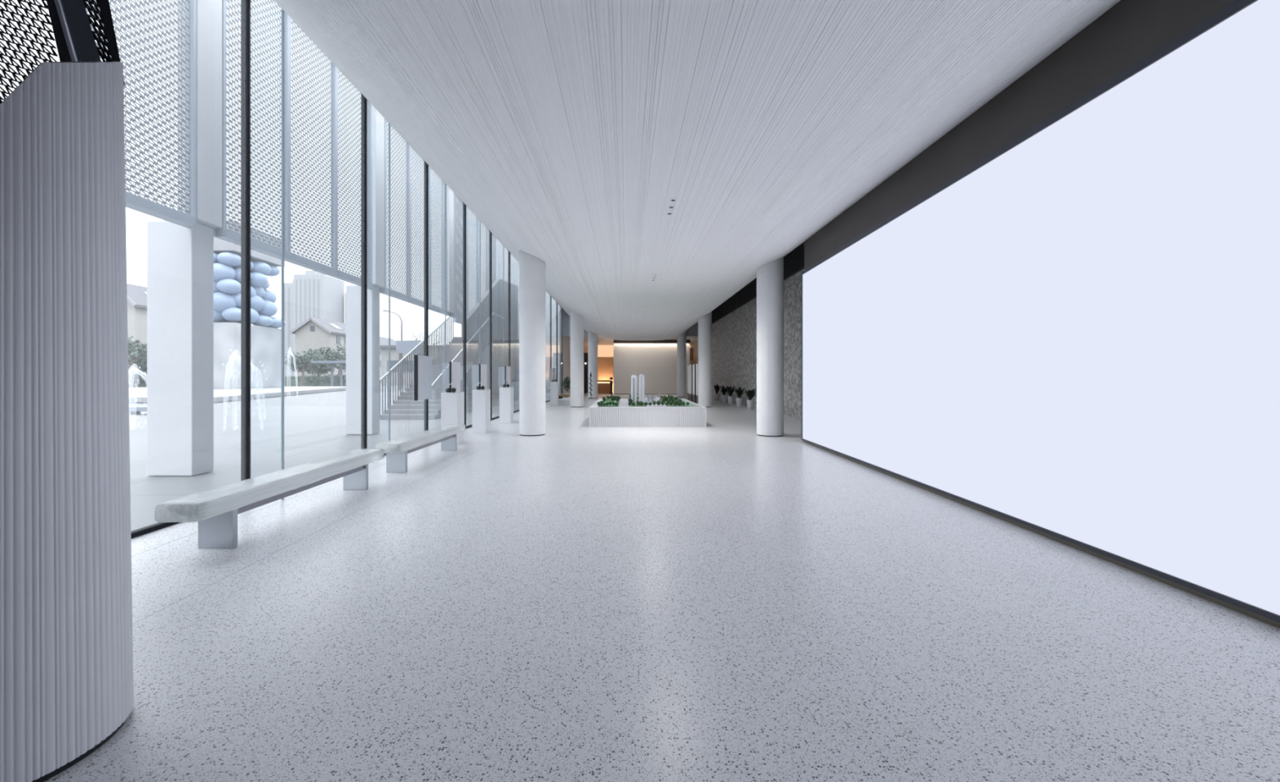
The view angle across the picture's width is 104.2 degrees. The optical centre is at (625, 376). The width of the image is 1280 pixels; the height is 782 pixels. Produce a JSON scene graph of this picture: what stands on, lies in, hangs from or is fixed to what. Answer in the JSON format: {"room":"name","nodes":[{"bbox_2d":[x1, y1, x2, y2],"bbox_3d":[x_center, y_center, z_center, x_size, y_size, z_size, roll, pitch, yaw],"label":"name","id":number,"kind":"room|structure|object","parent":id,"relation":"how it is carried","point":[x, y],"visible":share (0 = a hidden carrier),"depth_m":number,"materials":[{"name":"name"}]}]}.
{"room":"lobby","nodes":[
{"label":"lobby","id":0,"kind":"room"},
{"bbox_2d":[560,306,569,396],"bbox_3d":[-4.700,-2.150,44.060,0.200,7.300,15.880,0,0,0],"label":"wall","id":1,"kind":"structure","parent":0,"point":[566,342],"depth_m":37.36,"materials":[{"name":"grey paint"}]},
{"bbox_2d":[561,307,562,396],"bbox_3d":[-4.402,-1.850,34.732,0.495,6.700,2.724,0,0,0],"label":"window","id":2,"kind":"structure","parent":1,"relation":"in","point":[562,308],"depth_m":36.04,"materials":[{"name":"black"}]},
{"bbox_2d":[564,310,697,333],"bbox_3d":[0.700,-4.365,36.710,10.600,2.870,0.180,0,0,0],"label":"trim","id":3,"kind":"structure","parent":1,"relation":"attached to","point":[694,329],"depth_m":36.62,"materials":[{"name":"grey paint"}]},
{"bbox_2d":[583,352,587,392],"bbox_3d":[-3.675,-0.275,44.100,1.850,3.550,0.200,0,0,0],"label":"wall","id":4,"kind":"structure","parent":0,"point":[585,354],"depth_m":44.00,"materials":[{"name":"grey"}]},
{"bbox_2d":[583,345,587,352],"bbox_3d":[-2.800,-0.715,47.350,4.400,4.430,0.100,0,0,0],"label":"wall","id":5,"kind":"structure","parent":0,"point":[585,347],"depth_m":47.30,"materials":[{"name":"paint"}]},
{"bbox_2d":[597,356,613,391],"bbox_3d":[-1.675,-0.150,47.150,2.150,3.300,0.300,0,0,0],"label":"wall","id":6,"kind":"structure","parent":0,"point":[605,364],"depth_m":47.00,"materials":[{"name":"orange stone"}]},
{"bbox_2d":[597,345,613,356],"bbox_3d":[-1.900,-2.365,47.210,2.000,1.130,0.100,0,0,0],"label":"panel","id":7,"kind":"object","parent":6,"relation":"on","point":[602,350],"visible":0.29,"depth_m":47.16,"materials":[{"name":"orange"}]},
{"bbox_2d":[564,333,697,345],"bbox_3d":[0.750,-3.015,44.300,10.700,0.170,15.400,0,0,0],"label":"ceiling","id":8,"kind":"structure","parent":0,"point":[693,337],"depth_m":41.35,"materials":[{"name":"grey paint"}]},
{"bbox_2d":[613,339,690,342],"bbox_3d":[2.105,-2.800,40.095,6.190,0.260,0.090,0,0,0],"label":"trim","id":9,"kind":"structure","parent":8,"relation":"attached to","point":[615,340],"depth_m":40.05,"materials":[{"name":"grey"}]},
{"bbox_2d":[613,343,689,394],"bbox_3d":[2.105,-0.595,40.650,6.190,4.090,0.500,0,0,0],"label":"wall","id":10,"kind":"structure","parent":0,"point":[657,362],"depth_m":40.40,"materials":[{"name":"white paint"}]},
{"bbox_2d":[44,391,1279,781],"bbox_3d":[1.200,1.500,24.000,11.600,0.001,56.000,0,0,0],"label":"floor","id":11,"kind":"structure","parent":0,"point":[721,601],"depth_m":2.86,"materials":[{"name":"stone"}]},
{"bbox_2d":[0,61,133,781],"bbox_3d":[-2.475,0.021,1.980,0.737,2.958,0.737,0,0,0],"label":"fluted column","id":12,"kind":"structure","parent":11,"relation":"on","point":[67,687],"depth_m":1.89,"materials":[{"name":"paint"}]},
{"bbox_2d":[0,0,124,103],"bbox_3d":[-3.057,-2.175,2.473,1.185,1.811,0.074,0,0,0],"label":"lattice screen","id":13,"kind":"object","parent":12,"relation":"attached to","point":[74,37],"visible":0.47,"depth_m":2.48,"materials":[{"name":"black metal"}]},
{"bbox_2d":[130,0,284,538],"bbox_3d":[-4.402,-1.850,4.702,0.495,6.700,2.724,0,0,0],"label":"window","id":14,"kind":"structure","parent":11,"relation":"on","point":[245,4],"depth_m":6.02,"materials":[{"name":"black metal"}]},
{"bbox_2d":[154,448,384,548],"bbox_3d":[-3.538,1.251,5.430,0.372,0.498,3.020,0,0,0],"label":"bench","id":15,"kind":"object","parent":11,"relation":"on","point":[216,510],"visible":1,"depth_m":4.52,"materials":[{"name":"white stone"}]},
{"bbox_2d":[360,93,390,448],"bbox_3d":[-4.402,-1.850,7.432,0.495,6.700,2.724,0,0,0],"label":"window","id":16,"kind":"structure","parent":11,"relation":"on","point":[363,100],"depth_m":8.75,"materials":[{"name":"black"}]},
{"bbox_2d":[384,160,446,455],"bbox_3d":[-4.402,-1.850,10.162,0.495,6.700,2.724,0,0,0],"label":"window","id":17,"kind":"structure","parent":11,"relation":"on","point":[425,165],"depth_m":11.47,"materials":[{"name":"black"}]},
{"bbox_2d":[413,355,431,400],"bbox_3d":[-4.551,0.035,11.190,0.075,0.990,0.820,0,0,0],"label":"board","id":18,"kind":"object","parent":17,"relation":"attached to","point":[422,364],"visible":1,"depth_m":11.06,"materials":[{"name":"white"}]},
{"bbox_2d":[375,424,465,472],"bbox_3d":[-3.538,1.251,8.910,0.372,0.498,3.080,0,0,0],"label":"bench","id":19,"kind":"object","parent":11,"relation":"on","point":[397,450],"visible":0.95,"depth_m":8.08,"materials":[{"name":"white stone"}]},
{"bbox_2d":[440,391,464,444],"bbox_3d":[-3.850,0.930,11.080,0.360,1.140,0.460,0,0,0],"label":"pedestal","id":20,"kind":"object","parent":11,"relation":"on","point":[452,404],"visible":0.64,"depth_m":10.85,"materials":[{"name":"white paint"}]},
{"bbox_2d":[445,383,456,392],"bbox_3d":[-3.815,0.262,10.853,0.228,0.193,0.082,0,0,0],"label":"headphones","id":21,"kind":"object","parent":20,"relation":"on","point":[453,389],"visible":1,"depth_m":10.84,"materials":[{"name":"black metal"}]},
{"bbox_2d":[449,361,460,392],"bbox_3d":[-3.996,0.020,11.230,0.328,0.680,0.640,0,0,0],"label":"board","id":22,"kind":"object","parent":20,"relation":"on","point":[455,366],"visible":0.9,"depth_m":11.19,"materials":[{"name":"white"}]},
{"bbox_2d":[462,202,480,428],"bbox_3d":[-4.402,-1.850,12.892,0.495,6.700,2.724,0,0,0],"label":"window","id":23,"kind":"structure","parent":11,"relation":"on","point":[464,204],"depth_m":14.21,"materials":[{"name":"black"}]},
{"bbox_2d":[471,389,490,433],"bbox_3d":[-3.850,0.930,13.280,0.360,1.140,0.460,0,0,0],"label":"pedestal","id":24,"kind":"object","parent":11,"relation":"on","point":[481,398],"visible":0.98,"depth_m":13.05,"materials":[{"name":"white paint"}]},
{"bbox_2d":[475,382,484,389],"bbox_3d":[-3.815,0.262,13.053,0.228,0.193,0.082,0,0,0],"label":"headphones","id":25,"kind":"object","parent":24,"relation":"on","point":[477,387],"visible":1,"depth_m":13.04,"materials":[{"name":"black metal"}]},
{"bbox_2d":[479,364,486,389],"bbox_3d":[-3.996,0.020,13.430,0.328,0.680,0.640,0,0,0],"label":"board","id":26,"kind":"object","parent":24,"relation":"on","point":[482,367],"visible":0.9,"depth_m":13.36,"materials":[{"name":"white"}]},
{"bbox_2d":[466,230,503,428],"bbox_3d":[-4.402,-1.850,15.622,0.495,6.700,2.724,0,0,0],"label":"window","id":27,"kind":"structure","parent":11,"relation":"on","point":[490,232],"depth_m":16.94,"materials":[{"name":"black"}]},
{"bbox_2d":[492,250,510,419],"bbox_3d":[-4.402,-1.850,18.352,0.495,6.700,2.724,0,0,0],"label":"window","id":28,"kind":"structure","parent":11,"relation":"on","point":[508,252],"depth_m":19.67,"materials":[{"name":"black"}]},
{"bbox_2d":[499,386,513,422],"bbox_3d":[-3.850,0.930,16.080,0.360,1.140,0.460,0,0,0],"label":"pedestal","id":29,"kind":"object","parent":11,"relation":"on","point":[506,394],"visible":1,"depth_m":15.85,"materials":[{"name":"white paint"}]},
{"bbox_2d":[504,365,510,387],"bbox_3d":[-3.996,0.020,16.230,0.328,0.680,0.640,0,0,0],"label":"board","id":30,"kind":"object","parent":29,"relation":"on","point":[507,369],"visible":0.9,"depth_m":16.12,"materials":[{"name":"white"}]},
{"bbox_2d":[519,250,545,435],"bbox_3d":[-2.390,-0.853,12.760,0.660,4.705,0.660,0,0,0],"label":"round column","id":31,"kind":"structure","parent":11,"relation":"on","point":[531,268],"depth_m":12.46,"materials":[{"name":"white paint"}]},
{"bbox_2d":[551,296,551,381],"bbox_3d":[-4.402,-1.850,26.542,0.495,6.700,2.724,0,0,0],"label":"window","id":32,"kind":"structure","parent":11,"relation":"on","point":[551,296],"depth_m":27.86,"materials":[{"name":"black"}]},
{"bbox_2d":[545,295,558,402],"bbox_3d":[-4.402,-1.850,29.272,0.495,6.700,2.724,0,0,0],"label":"window","id":33,"kind":"structure","parent":11,"relation":"on","point":[550,295],"depth_m":30.59,"materials":[{"name":"black"}]},
{"bbox_2d":[550,381,558,405],"bbox_3d":[-3.620,0.890,25.230,0.360,1.220,0.460,0,0,0],"label":"pedestal","id":34,"kind":"object","parent":11,"relation":"on","point":[553,385],"visible":1,"depth_m":25.00,"materials":[{"name":"white paint"}]},
{"bbox_2d":[553,368,555,382],"bbox_3d":[-3.766,-0.060,25.380,0.328,0.680,0.640,0,0,0],"label":"board","id":35,"kind":"object","parent":34,"relation":"on","point":[554,369],"visible":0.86,"depth_m":25.25,"materials":[{"name":"white"}]},
{"bbox_2d":[555,302,564,394],"bbox_3d":[-4.402,-1.850,32.002,0.495,6.700,2.724,0,0,0],"label":"window","id":36,"kind":"structure","parent":11,"relation":"on","point":[556,302],"depth_m":33.32,"materials":[{"name":"black"}]},
{"bbox_2d":[558,395,569,404],"bbox_3d":[-3.360,1.370,29.200,1.000,0.260,6.700,0,0,0],"label":"plinth","id":37,"kind":"object","parent":11,"relation":"on","point":[564,401],"visible":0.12,"depth_m":25.90,"materials":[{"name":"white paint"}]},
{"bbox_2d":[561,376,569,395],"bbox_3d":[-3.907,0.742,33.619,0.772,1.517,0.756,0,0,-43],"label":"potted shrub","id":38,"kind":"object","parent":11,"relation":"on","point":[566,382],"visible":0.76,"depth_m":33.50,"materials":[{"name":"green plant"}]},
{"bbox_2d":[569,310,583,407],"bbox_3d":[-2.370,-0.847,24.200,0.660,4.694,0.660,0,0,0],"label":"round column","id":39,"kind":"structure","parent":11,"relation":"on","point":[576,320],"depth_m":23.91,"materials":[{"name":"white paint"}]},
{"bbox_2d":[589,372,592,398],"bbox_3d":[-2.330,0.610,33.225,0.340,1.780,0.350,0,0,0],"label":"brochure rack","id":40,"kind":"object","parent":11,"relation":"on","point":[590,372],"visible":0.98,"depth_m":33.12,"materials":[{"name":"black metal"}]},
{"bbox_2d":[587,330,597,398],"bbox_3d":[-2.260,-0.817,34.200,0.660,4.634,0.660,0,0,0],"label":"round column","id":41,"kind":"structure","parent":11,"relation":"on","point":[592,337],"depth_m":33.93,"materials":[{"name":"white paint"}]},
{"bbox_2d":[597,380,610,393],"bbox_3d":[-2.000,0.930,43.200,1.500,1.140,0.700,0,0,0],"label":"reception desk","id":42,"kind":"object","parent":11,"relation":"on","point":[603,386],"visible":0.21,"depth_m":42.91,"materials":[{"name":"brown wood"}]},
{"bbox_2d":[609,377,613,394],"bbox_3d":[-1.200,0.795,41.200,0.300,1.410,0.292,0,0,0],"label":"stand","id":43,"kind":"object","parent":11,"relation":"on","point":[611,378],"visible":1,"depth_m":41.12,"materials":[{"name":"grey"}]},
{"bbox_2d":[588,399,706,426],"bbox_3d":[0.645,1.210,17.299,3.450,0.580,5.402,0,0,0],"label":"table","id":44,"kind":"object","parent":11,"relation":"on","point":[598,416],"visible":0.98,"depth_m":14.60,"materials":[{"name":"white"}]},
{"bbox_2d":[596,373,702,407],"bbox_3d":[0.693,0.429,17.310,3.113,0.982,5.180,0,0,0],"label":"model","id":45,"kind":"object","parent":44,"relation":"on","point":[634,401],"visible":1,"depth_m":15.90},
{"bbox_2d":[676,330,686,396],"bbox_3d":[4.030,-0.899,35.900,0.660,4.798,0.660,0,0,0],"label":"round column","id":46,"kind":"structure","parent":11,"relation":"on","point":[681,339],"depth_m":35.62,"materials":[{"name":"white paint"}]},
{"bbox_2d":[687,364,692,401],"bbox_3d":[3.870,0.415,29.950,0.070,2.170,1.900,0,0,0],"label":"board","id":47,"kind":"object","parent":11,"relation":"on","point":[689,366],"visible":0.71,"depth_m":29.67,"materials":[{"name":"white paint"}]},
{"bbox_2d":[692,364,696,403],"bbox_3d":[3.870,0.415,28.125,0.070,2.170,0.950,0,0,0],"label":"board","id":48,"kind":"object","parent":11,"relation":"on","point":[694,366],"visible":0.88,"depth_m":27.90,"materials":[{"name":"white paint"}]},
{"bbox_2d":[695,364,697,404],"bbox_3d":[3.870,0.415,26.825,0.070,2.170,0.850,0,0,0],"label":"board","id":49,"kind":"object","parent":11,"relation":"on","point":[696,395],"visible":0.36,"depth_m":26.92,"materials":[{"name":"white paint"}]},
{"bbox_2d":[697,311,711,407],"bbox_3d":[3.860,-0.827,24.250,0.660,4.654,0.660,0,0,0],"label":"round column","id":50,"kind":"structure","parent":11,"relation":"on","point":[704,322],"depth_m":23.97,"materials":[{"name":"white paint"}]},
{"bbox_2d":[713,384,719,400],"bbox_3d":[5.601,0.996,30.573,0.646,1.009,0.604,0,0,-37],"label":"potted plant","id":51,"kind":"object","parent":11,"relation":"on","point":[717,388],"visible":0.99,"depth_m":30.48,"materials":[{"name":"green plant"}]},
{"bbox_2d":[719,385,727,402],"bbox_3d":[5.649,0.994,28.436,0.578,1.012,0.690,0,0,-44],"label":"potted plant","id":52,"kind":"object","parent":11,"relation":"on","point":[723,389],"visible":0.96,"depth_m":28.31,"materials":[{"name":"green plant"}]},
{"bbox_2d":[726,385,735,404],"bbox_3d":[5.614,0.988,26.623,0.573,1.023,0.730,0,0,0],"label":"potted plant","id":53,"kind":"object","parent":11,"relation":"on","point":[730,391],"visible":0.97,"depth_m":26.48,"materials":[{"name":"green plant"}]},
{"bbox_2d":[733,386,745,406],"bbox_3d":[5.616,1.008,24.552,0.654,0.984,0.605,0,0,0],"label":"potted plant","id":54,"kind":"object","parent":11,"relation":"on","point":[739,392],"visible":0.98,"depth_m":24.49,"materials":[{"name":"green plant"}]},
{"bbox_2d":[744,388,756,409],"bbox_3d":[5.624,1.023,22.380,0.604,0.954,0.669,0,0,37],"label":"potted plant","id":55,"kind":"object","parent":11,"relation":"on","point":[750,393],"visible":1,"depth_m":22.30,"materials":[{"name":"green plant"}]},
{"bbox_2d":[756,256,783,436],"bbox_3d":[3.660,-0.758,12.630,0.660,4.515,0.660,0,0,0],"label":"round column","id":56,"kind":"structure","parent":11,"relation":"on","point":[770,276],"depth_m":12.34,"materials":[{"name":"white paint"}]},
{"bbox_2d":[274,0,1120,340],"bbox_3d":[-0.203,-4.150,16.275,8.635,3.100,40.550,0,0,0],"label":"ceiling","id":57,"kind":"structure","parent":0,"point":[570,129],"depth_m":5.01,"materials":[{"name":"white paint"}]},
{"bbox_2d":[690,269,804,419],"bbox_3d":[6.250,-1.085,31.665,0.300,5.170,40.670,0,0,0],"label":"wall","id":58,"kind":"structure","parent":0,"point":[734,336],"depth_m":24.48,"materials":[{"name":"stone"}]},
{"bbox_2d":[689,347,693,360],"bbox_3d":[5.775,-1.900,45.050,0.650,1.300,0.100,0,0,0],"label":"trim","id":59,"kind":"structure","parent":58,"relation":"attached to","point":[691,348],"depth_m":45.00,"materials":[{"name":"brown wood"}]},
{"bbox_2d":[711,241,804,324],"bbox_3d":[6.200,-4.735,31.665,0.400,2.130,40.670,0,0,0],"label":"trim","id":60,"kind":"structure","parent":58,"relation":"attached to","point":[793,262],"depth_m":23.85,"materials":[{"name":"grey"}]},
{"bbox_2d":[801,0,1279,622],"bbox_3d":[5.397,-2.150,3.665,3.477,7.300,15.384,0,0,1],"label":"wall","id":61,"kind":"structure","parent":0,"point":[1073,336],"depth_m":4.12,"materials":[{"name":"white"}]},
{"bbox_2d":[803,440,1279,628],"bbox_3d":[3.919,1.478,3.665,0.042,0.045,15.333,0,0,1],"label":"baseboard","id":62,"kind":"structure","parent":61,"relation":"attached to","point":[1260,618],"depth_m":4.05,"materials":[{"name":"black metal"}]},
{"label":"outside","id":63,"kind":"structure","parent":0,"visible":0},
{"bbox_2d":[128,382,559,531],"bbox_3d":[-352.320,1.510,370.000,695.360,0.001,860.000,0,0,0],"label":"ground","id":64,"kind":"structure","parent":63,"point":[315,424],"depth_m":11.99,"materials":[{"name":"white concrete"}]},
{"bbox_2d":[126,283,146,374],"bbox_3d":[-67.886,-5.556,74.950,6.964,14.113,19.100,0,0,0],"label":"gabled house","id":65,"kind":"structure","parent":64,"relation":"on","point":[136,295],"depth_m":66.58,"materials":[{"name":"white paint"}]},
{"bbox_2d":[128,335,146,387],"bbox_3d":[-57.869,-1.683,58.649,6.311,6.424,5.740,0,0,-40],"label":"leafy tree","id":66,"kind":"object","parent":64,"relation":"on","point":[135,354],"visible":0.45,"depth_m":57.93,"materials":[{"name":"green plant"}]},
{"bbox_2d":[128,373,146,387],"bbox_3d":[-58.404,0.576,59.496,6.693,1.848,1.491,0,0,2],"label":"hedge","id":67,"kind":"object","parent":64,"relation":"on","point":[141,382],"visible":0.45,"depth_m":59.15,"materials":[{"name":"green plant"}]},
{"bbox_2d":[128,342,146,375],"bbox_3d":[-60.253,-1.522,62.816,5.514,6.097,5.459,0,0,-39],"label":"leafy tree","id":68,"kind":"object","parent":64,"relation":"on","point":[144,369],"visible":0.09,"depth_m":61.53,"materials":[{"name":"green plant"}]},
{"bbox_2d":[128,367,146,428],"bbox_3d":[-13.435,0.580,13.799,0.967,1.848,0.434,0,0,0],"label":"fountain jet","id":69,"kind":"object","parent":64,"relation":"on","point":[133,367],"visible":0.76,"depth_m":13.82,"materials":[{"name":"liquid"}]},
{"bbox_2d":[128,406,146,414],"bbox_3d":[-18.904,1.350,19.650,1.500,0.300,0.500,0,0,0],"label":"stone bench","id":70,"kind":"object","parent":64,"relation":"on","point":[136,410],"visible":0.3,"depth_m":19.40,"materials":[{"name":"grey"}]},
{"bbox_2d":[146,0,222,475],"bbox_3d":[-6.795,-3.300,7.670,0.790,9.600,0.460,0,0,0],"label":"square pillar","id":71,"kind":"structure","parent":64,"relation":"on","point":[180,259],"depth_m":7.47,"materials":[{"name":"white paint"}]},
{"bbox_2d":[128,386,346,403],"bbox_3d":[-36.506,1.330,41.800,26.987,0.340,28.400,0,0,0],"label":"rim","id":72,"kind":"object","parent":64,"relation":"on","point":[220,396],"visible":0.4,"depth_m":37.64,"materials":[{"name":"stone"}]},
{"bbox_2d":[213,220,240,388],"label":"sculpture","id":73,"kind":"object","parent":72,"relation":"on","point":[227,255],"depth_m":45.00,"materials":[{"name":"stone"}]},
{"bbox_2d":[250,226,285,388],"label":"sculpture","id":74,"kind":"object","parent":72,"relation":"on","point":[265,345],"depth_m":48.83,"materials":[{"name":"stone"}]},
{"bbox_2d":[222,355,263,428],"bbox_3d":[-10.626,0.381,13.800,1.078,2.246,0.424,0,0,0],"label":"fountain jet","id":75,"kind":"object","parent":64,"relation":"on","point":[232,355],"visible":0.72,"depth_m":13.83,"materials":[{"name":"liquid"}]},
{"bbox_2d":[284,279,293,376],"bbox_3d":[-222.671,-31.629,340.925,11.000,66.257,22.150,0,0,0],"label":"tower block","id":76,"kind":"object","parent":64,"relation":"on","point":[288,287],"visible":0.36,"depth_m":329.98,"materials":[{"name":"grey concrete"}]},
{"bbox_2d":[284,351,324,386],"bbox_3d":[-42.674,-0.956,66.344,4.871,4.958,4.605,0,0,0],"label":"leafy tree","id":77,"kind":"object","parent":64,"relation":"on","point":[300,362],"visible":0.98,"depth_m":65.78,"materials":[{"name":"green plant"}]},
{"bbox_2d":[284,373,346,386],"bbox_3d":[-42.606,0.569,70.490,11.198,1.862,1.442,0,0,0],"label":"hedge","id":78,"kind":"object","parent":64,"relation":"on","point":[322,380],"visible":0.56,"depth_m":70.15,"materials":[{"name":"green plant"}]},
{"bbox_2d":[301,348,333,376],"bbox_3d":[-45.238,-1.216,72.754,4.356,5.484,5.985,0,0,-40],"label":"leafy tree","id":79,"kind":"object","parent":64,"relation":"on","point":[324,367],"visible":0.48,"depth_m":72.14,"materials":[{"name":"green plant"}]},
{"bbox_2d":[289,317,346,376],"bbox_3d":[-56.636,-4.554,96.950,7.557,12.107,15.100,0,0,0],"label":"gabled house","id":80,"kind":"structure","parent":64,"relation":"on","point":[313,333],"depth_m":89.99,"materials":[{"name":"white paint"}]},
{"bbox_2d":[293,270,344,376],"bbox_3d":[-191.143,-31.393,310.925,18.000,65.786,22.150,0,0,0],"label":"tower block","id":81,"kind":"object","parent":64,"relation":"on","point":[317,295],"visible":0.46,"depth_m":300.01,"materials":[{"name":"grey concrete"}]},
{"bbox_2d":[311,360,346,386],"bbox_3d":[-34.800,-0.150,60.000,4.457,3.300,3.200,0,0,0],"label":"bus shelter","id":82,"kind":"object","parent":64,"relation":"on","point":[331,362],"visible":0.39,"depth_m":59.90,"materials":[{"name":"grey metal"}]},
{"bbox_2d":[314,343,346,375],"bbox_3d":[-47.035,-1.890,81.013,6.312,6.838,6.198,0,0,0],"label":"leafy tree","id":83,"kind":"object","parent":64,"relation":"on","point":[335,354],"visible":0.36,"depth_m":79.92,"materials":[{"name":"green plant"}]},
{"bbox_2d":[335,351,346,372],"bbox_3d":[-39.490,-1.122,71.901,4.688,5.294,4.238,0,0,0],"label":"leafy tree","id":84,"kind":"object","parent":64,"relation":"on","point":[344,354],"visible":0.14,"depth_m":71.07,"materials":[{"name":"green plant"}]},
{"bbox_2d":[344,293,346,323],"bbox_3d":[-174.857,-27.493,330.925,11.428,57.986,22.150,0,0,0],"label":"tower block","id":85,"kind":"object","parent":64,"relation":"on","point":[344,293],"visible":0.03,"depth_m":319.98,"materials":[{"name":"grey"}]},
{"bbox_2d":[346,105,384,434],"bbox_3d":[-6.795,-3.300,12.980,0.790,9.600,0.460,0,0,0],"label":"square pillar","id":86,"kind":"structure","parent":64,"relation":"on","point":[353,292],"depth_m":12.78,"materials":[{"name":"white paint"}]},
{"bbox_2d":[125,205,462,320],"bbox_3d":[-6.545,-2.300,13.025,0.050,0.160,14.350,0,0,0],"label":"trim","id":87,"kind":"structure","parent":86,"relation":"attached to","point":[449,314],"depth_m":8.72,"materials":[{"name":"grey metal"}]},
{"bbox_2d":[85,0,196,226],"bbox_3d":[-6.450,-5.160,6.645,0.140,5.880,1.550,0,0,0],"label":"lattice screen","id":88,"kind":"object","parent":87,"relation":"attached to","point":[137,202],"visible":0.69,"depth_m":6.92,"materials":[{"name":"grey metal"}]},
{"bbox_2d":[217,0,288,259],"bbox_3d":[-6.450,-5.160,8.695,0.140,5.880,1.550,0,0,0],"label":"lattice screen","id":89,"kind":"object","parent":87,"relation":"attached to","point":[224,233],"visible":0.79,"depth_m":8.70,"materials":[{"name":"grey metal"}]},
{"bbox_2d":[284,16,336,275],"bbox_3d":[-6.450,-5.160,10.245,0.140,5.880,1.550,0,0,0],"label":"lattice screen","id":90,"kind":"object","parent":87,"relation":"attached to","point":[301,260],"visible":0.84,"depth_m":10.26,"materials":[{"name":"grey metal"}]},
{"bbox_2d":[333,66,372,288],"bbox_3d":[-6.450,-5.160,11.795,0.140,5.880,1.550,0,0,0],"label":"lattice screen","id":91,"kind":"object","parent":87,"relation":"attached to","point":[340,274],"visible":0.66,"depth_m":11.64,"materials":[{"name":"grey metal"}]},
{"bbox_2d":[381,118,410,301],"bbox_3d":[-6.450,-5.160,14.015,0.140,5.880,1.550,0,0,0],"label":"lattice screen","id":92,"kind":"object","parent":87,"relation":"attached to","point":[396,294],"visible":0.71,"depth_m":14.09,"materials":[{"name":"grey metal"}]},
{"bbox_2d":[407,146,431,308],"bbox_3d":[-6.450,-5.160,15.565,0.140,5.880,1.550,0,0,0],"label":"lattice screen","id":93,"kind":"object","parent":87,"relation":"attached to","point":[420,302],"visible":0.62,"depth_m":15.54,"materials":[{"name":"grey metal"}]},
{"bbox_2d":[428,168,448,314],"bbox_3d":[-6.450,-5.160,17.115,0.140,5.880,1.550,0,0,0],"label":"lattice screen","id":94,"kind":"object","parent":87,"relation":"attached to","point":[436,308],"visible":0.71,"depth_m":17.10,"materials":[{"name":"grey metal"}]},
{"bbox_2d":[441,182,453,312],"bbox_3d":[-6.550,-5.225,18.300,0.300,5.750,0.460,0,0,0],"label":"square pillar","id":95,"kind":"structure","parent":87,"relation":"attached to","point":[450,193],"depth_m":18.14,"materials":[{"name":"white metal"}]},
{"bbox_2d":[451,192,467,320],"bbox_3d":[-6.450,-5.160,19.335,0.140,5.880,1.550,0,0,0],"label":"lattice screen","id":96,"kind":"object","parent":87,"relation":"attached to","point":[456,315],"visible":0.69,"depth_m":19.26,"materials":[{"name":"grey metal"}]},
{"bbox_2d":[379,337,395,382],"bbox_3d":[-66.000,-4.532,129.950,9.803,12.064,21.100,0,0,0],"label":"gabled house","id":97,"kind":"structure","parent":64,"relation":"on","point":[383,340],"depth_m":130.08,"materials":[{"name":"white paint"}]},
{"bbox_2d":[382,310,402,340],"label":"street lamp","id":98,"kind":"object","parent":64,"relation":"on","point":[401,339],"depth_m":61.94,"materials":[{"name":"grey metal"}]},
{"bbox_2d":[395,340,422,390],"bbox_3d":[-22.694,-1.107,52.200,2.600,5.214,0.400,0,0,0],"label":"hoarding","id":99,"kind":"object","parent":64,"relation":"on","point":[402,346],"visible":0.6,"depth_m":51.99,"materials":[{"name":"grey"}]},
{"bbox_2d":[379,345,444,385],"bbox_3d":[-34.514,-1.707,85.000,10.400,6.414,11.000,0,0,0],"label":"building","id":100,"kind":"structure","parent":64,"relation":"on","point":[394,357],"depth_m":80.00,"materials":[{"name":"grey tile"}]},
{"bbox_2d":[405,325,444,356],"bbox_3d":[-24.874,-2.536,61.975,5.765,8.082,1.926,0,0,0],"label":"bare tree","id":101,"kind":"object","parent":64,"relation":"on","point":[416,326],"visible":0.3,"depth_m":61.84,"materials":[{"name":"grey plant"}]},
{"bbox_2d":[379,312,505,419],"bbox_3d":[-7.610,-0.840,22.094,2.025,4.679,10.412,0,0,0],"label":"staircase","id":102,"kind":"structure","parent":64,"relation":"on","point":[405,407],"depth_m":21.00,"materials":[{"name":"grey concrete"}]},
{"bbox_2d":[461,279,517,400],"bbox_3d":[-6.810,-2.050,25.950,0.180,7.100,10.100,0,0,0],"label":"wall","id":103,"kind":"structure","parent":64,"relation":"on","point":[473,324],"depth_m":26.43,"materials":[{"name":"grey concrete"}]},
{"bbox_2d":[453,196,462,324],"bbox_3d":[-6.980,-5.160,21.075,0.140,5.880,1.550,0,0,0],"label":"lattice screen","id":104,"kind":"object","parent":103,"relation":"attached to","point":[455,320],"visible":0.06,"depth_m":20.66,"materials":[{"name":"grey metal"}]},
{"bbox_2d":[467,207,478,314],"bbox_3d":[-6.980,-5.160,22.675,0.140,5.880,1.550,0,0,0],"label":"lattice screen","id":105,"kind":"object","parent":103,"relation":"attached to","point":[475,224],"visible":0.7,"depth_m":22.74,"materials":[{"name":"grey metal"}]},
{"bbox_2d":[478,218,488,301],"bbox_3d":[-6.980,-5.160,24.275,0.140,5.880,1.550,0,0,0],"label":"lattice screen","id":106,"kind":"object","parent":103,"relation":"attached to","point":[484,233],"visible":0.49,"depth_m":24.32,"materials":[{"name":"grey metal"}]},
{"bbox_2d":[488,229,496,288],"bbox_3d":[-6.980,-5.160,25.875,0.140,5.880,1.550,0,0,0],"label":"lattice screen","id":107,"kind":"object","parent":103,"relation":"attached to","point":[494,239],"visible":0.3,"depth_m":26.27,"materials":[{"name":"grey metal"}]},
{"bbox_2d":[492,237,559,395],"bbox_3d":[-8.450,-4.500,53.000,0.300,12.000,44.000,0,0,0],"label":"wall","id":108,"kind":"structure","parent":64,"relation":"on","point":[514,263],"depth_m":51.60,"materials":[{"name":"white paint"}]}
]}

